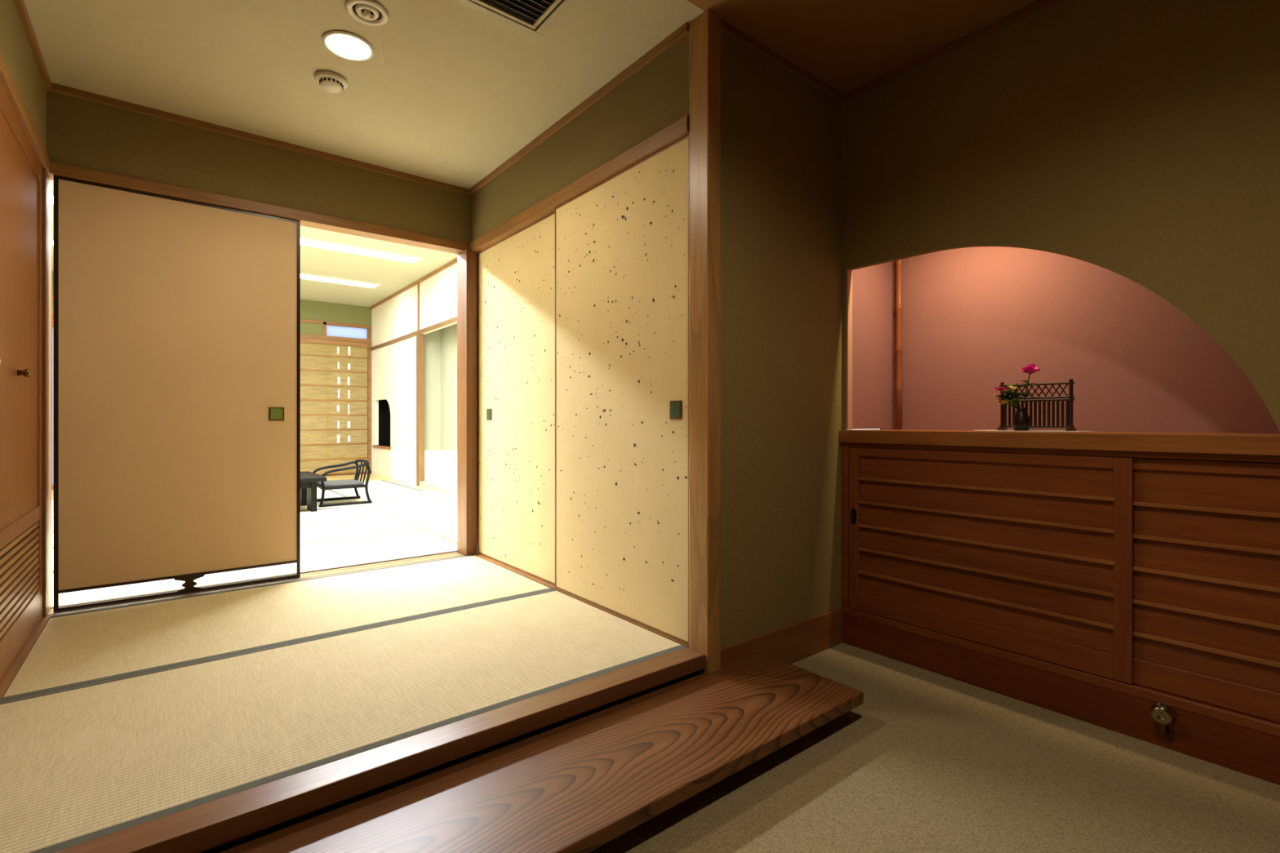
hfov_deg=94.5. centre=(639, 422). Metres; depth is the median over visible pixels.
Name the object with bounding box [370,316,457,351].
rail
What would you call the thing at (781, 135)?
wall
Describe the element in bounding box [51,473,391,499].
floor
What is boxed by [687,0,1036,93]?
ceiling
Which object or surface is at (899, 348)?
post
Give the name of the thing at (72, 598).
mat
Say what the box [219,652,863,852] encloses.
board
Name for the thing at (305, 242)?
diffuser
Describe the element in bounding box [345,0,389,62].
ceiling speaker
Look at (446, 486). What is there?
floor
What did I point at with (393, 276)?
ceiling
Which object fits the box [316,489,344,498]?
mat
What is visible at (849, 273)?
trim
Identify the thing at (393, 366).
wall
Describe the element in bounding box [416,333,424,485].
trim
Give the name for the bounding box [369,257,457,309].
crown molding
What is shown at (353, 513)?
mat
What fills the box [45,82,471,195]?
crown molding
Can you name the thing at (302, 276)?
diffuser
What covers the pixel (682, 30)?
crown molding
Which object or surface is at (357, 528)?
mat
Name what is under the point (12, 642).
door
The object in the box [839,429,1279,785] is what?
cabinet
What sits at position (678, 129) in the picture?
head
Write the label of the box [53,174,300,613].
door
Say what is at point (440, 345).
wall
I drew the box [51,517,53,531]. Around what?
mat
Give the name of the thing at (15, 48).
wall
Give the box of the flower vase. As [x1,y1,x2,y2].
[993,364,1040,431]
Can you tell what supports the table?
on the mat
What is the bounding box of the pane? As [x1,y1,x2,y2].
[52,324,367,485]
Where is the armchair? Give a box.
[312,459,372,506]
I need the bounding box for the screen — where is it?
[997,378,1075,431]
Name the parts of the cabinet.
finger pull, panel, panel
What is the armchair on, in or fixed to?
on the mat at (380, 499)
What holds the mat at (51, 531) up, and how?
on the floor
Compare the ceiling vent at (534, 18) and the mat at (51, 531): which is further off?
the mat at (51, 531)
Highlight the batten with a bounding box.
[417,283,419,330]
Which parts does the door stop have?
wall plate, stem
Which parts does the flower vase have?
stem tall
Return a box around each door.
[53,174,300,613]
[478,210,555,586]
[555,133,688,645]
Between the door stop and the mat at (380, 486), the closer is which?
the door stop
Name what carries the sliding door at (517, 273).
in the wall at (655, 97)
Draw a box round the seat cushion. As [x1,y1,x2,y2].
[316,479,363,487]
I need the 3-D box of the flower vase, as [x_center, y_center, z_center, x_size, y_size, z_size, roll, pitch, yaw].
[1.466,-0.095,2.314,0.112,0.256,0.171,0,0,-39]
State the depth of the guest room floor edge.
7.57 m
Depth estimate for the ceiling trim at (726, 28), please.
2.45 m
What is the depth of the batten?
8.03 m
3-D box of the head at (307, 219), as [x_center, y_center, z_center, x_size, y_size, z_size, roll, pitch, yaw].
[-1.913,-1.143,3.303,1.980,0.055,0.112,0,0,-39]
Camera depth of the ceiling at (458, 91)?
2.53 m
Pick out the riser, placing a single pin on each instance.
(291, 822)
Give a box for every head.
[0,48,49,172]
[47,160,469,253]
[469,115,688,254]
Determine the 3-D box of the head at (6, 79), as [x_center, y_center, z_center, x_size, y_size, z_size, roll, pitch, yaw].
[-1.996,-1.145,1.808,0.042,0.060,2.118,0,0,-39]
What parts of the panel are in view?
knob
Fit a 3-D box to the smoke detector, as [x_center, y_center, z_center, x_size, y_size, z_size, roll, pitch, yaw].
[-1.367,-1.496,2.621,0.132,0.048,0.132,0,0,-39]
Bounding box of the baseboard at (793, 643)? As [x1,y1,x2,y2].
[720,608,842,666]
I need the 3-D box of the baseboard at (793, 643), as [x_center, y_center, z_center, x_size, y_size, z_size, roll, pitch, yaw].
[0.613,0.946,2.493,0.828,0.161,0.012,0,0,-39]
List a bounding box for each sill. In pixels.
[0,616,49,702]
[53,647,705,852]
[473,553,688,647]
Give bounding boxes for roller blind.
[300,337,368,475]
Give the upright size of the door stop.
0.102 m
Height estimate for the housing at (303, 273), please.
0.020 m
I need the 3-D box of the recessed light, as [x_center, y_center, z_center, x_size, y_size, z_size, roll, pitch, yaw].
[-1.176,-1.515,2.389,0.190,0.010,0.190,0,0,-39]
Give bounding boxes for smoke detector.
[314,70,347,93]
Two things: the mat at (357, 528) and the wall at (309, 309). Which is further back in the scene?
the wall at (309, 309)
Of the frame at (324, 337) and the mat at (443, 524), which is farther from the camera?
the frame at (324, 337)
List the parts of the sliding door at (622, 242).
pull plate, pull frame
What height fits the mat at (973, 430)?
0.003 m
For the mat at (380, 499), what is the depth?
6.61 m
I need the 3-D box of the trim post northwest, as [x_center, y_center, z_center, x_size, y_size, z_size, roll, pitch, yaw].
[-2.685,-0.128,2.648,0.056,1.975,0.170,0,0,-39]
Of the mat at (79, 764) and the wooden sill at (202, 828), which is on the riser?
the wooden sill at (202, 828)
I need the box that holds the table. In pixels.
[300,471,326,511]
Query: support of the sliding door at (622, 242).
in the wall at (655, 97)
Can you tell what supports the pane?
attached to the wall at (309, 309)
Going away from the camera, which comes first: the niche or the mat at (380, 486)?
the mat at (380, 486)
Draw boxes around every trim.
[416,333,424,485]
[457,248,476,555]
[720,18,846,103]
[844,0,1062,101]
[846,269,852,430]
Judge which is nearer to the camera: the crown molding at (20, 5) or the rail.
the crown molding at (20, 5)
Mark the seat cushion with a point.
(348, 482)
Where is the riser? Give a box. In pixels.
[200,670,700,852]
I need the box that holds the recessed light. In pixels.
[321,30,374,61]
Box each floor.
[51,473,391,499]
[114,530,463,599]
[419,480,457,495]
[589,642,1279,852]
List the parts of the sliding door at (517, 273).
pull plate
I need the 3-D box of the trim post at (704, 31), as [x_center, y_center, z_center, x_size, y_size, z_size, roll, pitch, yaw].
[0.245,-0.247,2.235,0.069,2.546,0.105,0,0,-39]
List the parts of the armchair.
frame, seat frame, rail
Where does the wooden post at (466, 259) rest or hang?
attached to the wall at (655, 97)
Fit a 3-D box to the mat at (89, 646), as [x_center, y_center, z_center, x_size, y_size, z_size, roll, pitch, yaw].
[-1.526,0.875,2.832,1.953,0.030,1.018,0,0,-39]
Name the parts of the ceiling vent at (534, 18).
frame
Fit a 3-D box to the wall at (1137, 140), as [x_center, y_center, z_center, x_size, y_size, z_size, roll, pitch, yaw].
[1.919,-0.247,1.580,0.030,2.546,3.070,0,0,-39]
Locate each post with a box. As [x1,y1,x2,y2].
[688,8,720,674]
[895,259,902,428]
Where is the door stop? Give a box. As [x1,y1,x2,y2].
[1150,702,1176,736]
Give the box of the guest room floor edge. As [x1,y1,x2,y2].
[383,479,457,500]
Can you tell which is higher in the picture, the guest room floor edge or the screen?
the screen
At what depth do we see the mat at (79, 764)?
1.79 m
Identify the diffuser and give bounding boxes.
[51,195,417,262]
[51,240,377,287]
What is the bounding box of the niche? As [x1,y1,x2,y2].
[378,399,390,446]
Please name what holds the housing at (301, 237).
attached to the ceiling at (393, 276)
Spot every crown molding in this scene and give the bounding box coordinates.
[13,0,51,88]
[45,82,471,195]
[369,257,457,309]
[469,22,688,194]
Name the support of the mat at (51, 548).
on the floor
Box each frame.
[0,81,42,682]
[51,295,371,489]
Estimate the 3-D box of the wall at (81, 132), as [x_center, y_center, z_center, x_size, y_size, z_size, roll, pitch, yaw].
[-1.354,-0.515,3.758,3.620,2.810,0.100,0,0,-39]
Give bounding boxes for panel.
[0,110,38,530]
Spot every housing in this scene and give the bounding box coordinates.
[51,192,420,263]
[51,237,379,288]
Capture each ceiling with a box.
[23,0,704,189]
[51,180,457,306]
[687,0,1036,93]
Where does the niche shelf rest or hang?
attached to the wall at (393, 366)
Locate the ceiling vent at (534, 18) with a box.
[453,0,577,39]
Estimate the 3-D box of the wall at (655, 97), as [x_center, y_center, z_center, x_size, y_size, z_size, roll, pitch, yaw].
[-0.423,-1.345,3.106,0.100,0.350,2.080,0,0,-39]
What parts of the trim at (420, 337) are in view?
tokonoma post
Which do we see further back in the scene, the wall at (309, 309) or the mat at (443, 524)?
the wall at (309, 309)
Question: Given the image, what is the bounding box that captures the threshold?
[46,551,464,617]
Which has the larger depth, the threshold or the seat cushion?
the seat cushion
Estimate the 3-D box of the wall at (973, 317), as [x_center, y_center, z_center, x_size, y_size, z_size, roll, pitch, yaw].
[1.995,-0.107,2.172,0.050,2.266,2.340,0,0,-39]
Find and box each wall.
[0,0,46,151]
[46,89,478,553]
[51,271,371,335]
[371,262,457,484]
[424,323,457,451]
[471,33,688,241]
[720,31,893,648]
[842,0,1279,431]
[880,246,1279,433]
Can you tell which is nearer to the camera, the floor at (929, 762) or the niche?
the floor at (929, 762)
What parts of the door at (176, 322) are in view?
pull frame, pull plate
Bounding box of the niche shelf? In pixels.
[372,444,391,449]
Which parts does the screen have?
post, rail, rail, rail, rail, post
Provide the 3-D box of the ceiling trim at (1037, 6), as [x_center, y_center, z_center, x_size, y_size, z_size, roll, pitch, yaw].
[1.905,-1.505,1.556,0.020,0.030,3.050,0,0,-39]
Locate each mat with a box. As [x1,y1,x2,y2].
[0,554,552,701]
[0,589,686,852]
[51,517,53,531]
[51,531,53,548]
[51,548,53,572]
[51,572,117,608]
[300,491,450,511]
[300,498,457,524]
[300,515,423,544]
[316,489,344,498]
[328,480,422,497]
[391,510,457,544]
[973,430,1094,431]

